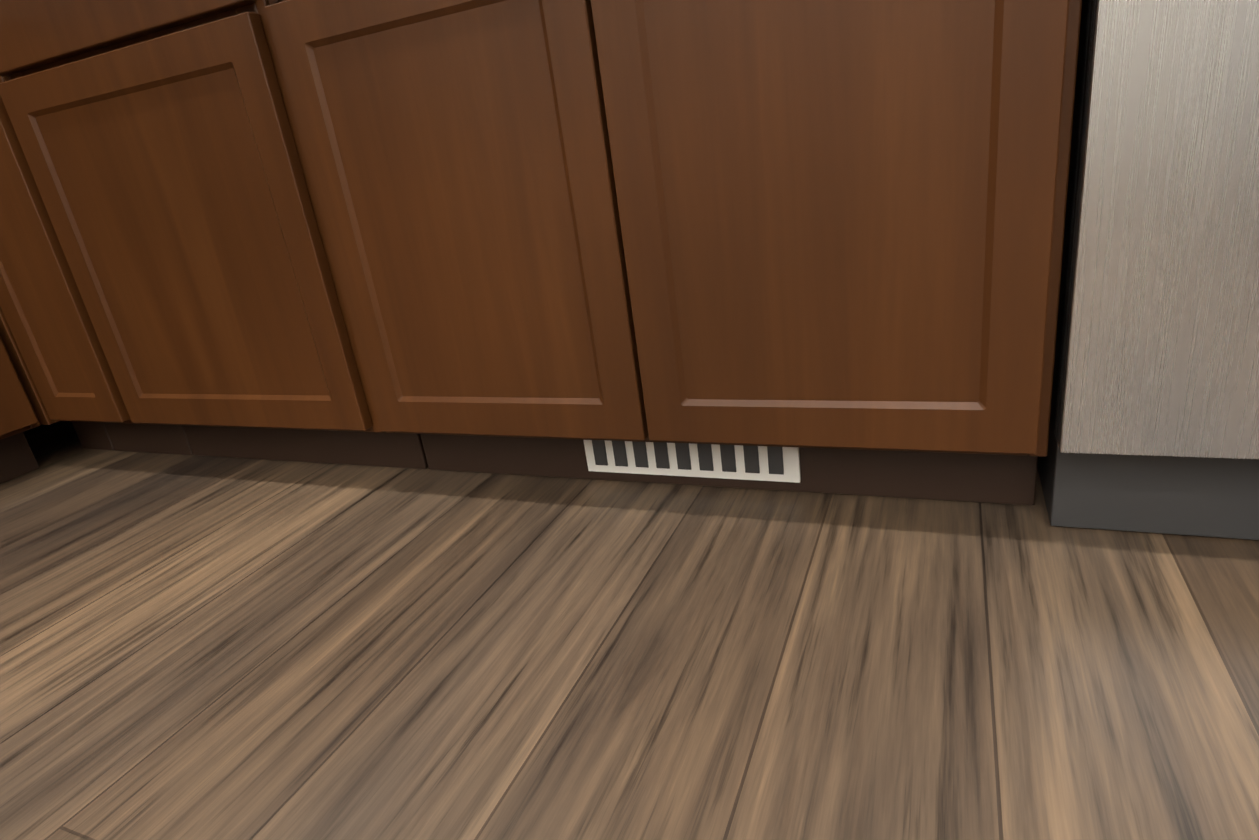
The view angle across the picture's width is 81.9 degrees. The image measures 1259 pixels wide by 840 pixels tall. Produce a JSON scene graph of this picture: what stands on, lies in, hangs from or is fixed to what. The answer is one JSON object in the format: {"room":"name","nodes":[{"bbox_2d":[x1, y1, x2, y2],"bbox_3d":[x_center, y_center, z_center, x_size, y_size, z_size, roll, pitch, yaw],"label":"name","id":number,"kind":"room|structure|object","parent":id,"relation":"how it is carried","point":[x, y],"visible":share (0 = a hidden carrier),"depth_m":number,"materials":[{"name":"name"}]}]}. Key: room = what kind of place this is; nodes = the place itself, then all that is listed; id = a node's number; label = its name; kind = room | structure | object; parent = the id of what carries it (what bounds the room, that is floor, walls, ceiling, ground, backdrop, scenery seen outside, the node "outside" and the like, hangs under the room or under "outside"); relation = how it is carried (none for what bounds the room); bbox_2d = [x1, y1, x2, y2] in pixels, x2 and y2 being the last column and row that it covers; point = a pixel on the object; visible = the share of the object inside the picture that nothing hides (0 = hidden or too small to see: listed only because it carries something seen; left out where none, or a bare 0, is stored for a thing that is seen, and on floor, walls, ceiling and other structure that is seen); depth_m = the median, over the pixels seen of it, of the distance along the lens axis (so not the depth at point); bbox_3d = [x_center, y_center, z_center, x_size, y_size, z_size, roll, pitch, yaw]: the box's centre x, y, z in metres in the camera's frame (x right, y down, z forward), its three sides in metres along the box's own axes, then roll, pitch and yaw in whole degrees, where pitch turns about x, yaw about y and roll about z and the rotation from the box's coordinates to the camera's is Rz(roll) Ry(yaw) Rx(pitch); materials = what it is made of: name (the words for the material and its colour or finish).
{"room":"kitchen","nodes":[
{"label":"kitchen","id":0,"kind":"room"},
{"bbox_2d":[0,421,1258,839],"bbox_3d":[0.538,1.144,-1.708,7.320,0.120,6.520,1,23,24],"label":"floor","id":1,"kind":"structure","parent":0,"point":[194,647],"depth_m":0.71,"materials":[{"name":"brown wood"}]},
{"bbox_2d":[0,307,113,483],"bbox_3d":[-1.400,-0.413,1.717,0.618,0.874,0.675,1,23,24],"label":"base cabinet","id":2,"kind":"object","parent":1,"relation":"on","point":[22,408],"visible":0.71,"depth_m":1.43,"materials":[{"name":"brown wood"}]},
{"bbox_2d":[0,72,155,452],"bbox_3d":[-0.963,-0.414,1.555,0.308,0.874,0.620,1,23,24],"label":"base cabinet","id":3,"kind":"object","parent":1,"relation":"on","point":[48,309],"depth_m":1.32,"materials":[{"name":"brown wood"}]},
{"bbox_2d":[0,0,391,466],"bbox_3d":[-0.613,-0.406,1.402,0.672,0.874,0.620,1,23,24],"label":"base cabinet","id":4,"kind":"object","parent":1,"relation":"on","point":[167,139],"depth_m":1.11,"materials":[{"name":"brown wood"}]},
{"bbox_2d":[268,0,1081,505],"bbox_3d":[0.086,-0.390,1.097,0.938,0.874,0.620,1,23,24],"label":"base cabinet","id":5,"kind":"object","parent":1,"relation":"on","point":[538,236],"depth_m":0.82,"materials":[{"name":"brown wood"}]},
{"bbox_2d":[583,440,800,482],"bbox_3d":[0.081,0.050,1.036,0.320,0.067,0.008,1,23,24],"label":"air vent","id":6,"kind":"object","parent":5,"relation":"attached to","point":[765,463],"visible":0.69,"depth_m":1.03,"materials":[{"name":"white metal"}]},
{"bbox_2d":[1037,0,1258,539],"bbox_3d":[0.789,-0.360,0.750,0.614,0.872,0.682,1,23,24],"label":"dishwasher","id":7,"kind":"object","parent":1,"relation":"on","point":[1154,421],"visible":0.85,"depth_m":0.66,"materials":[{"name":"grey metal"}]}
]}

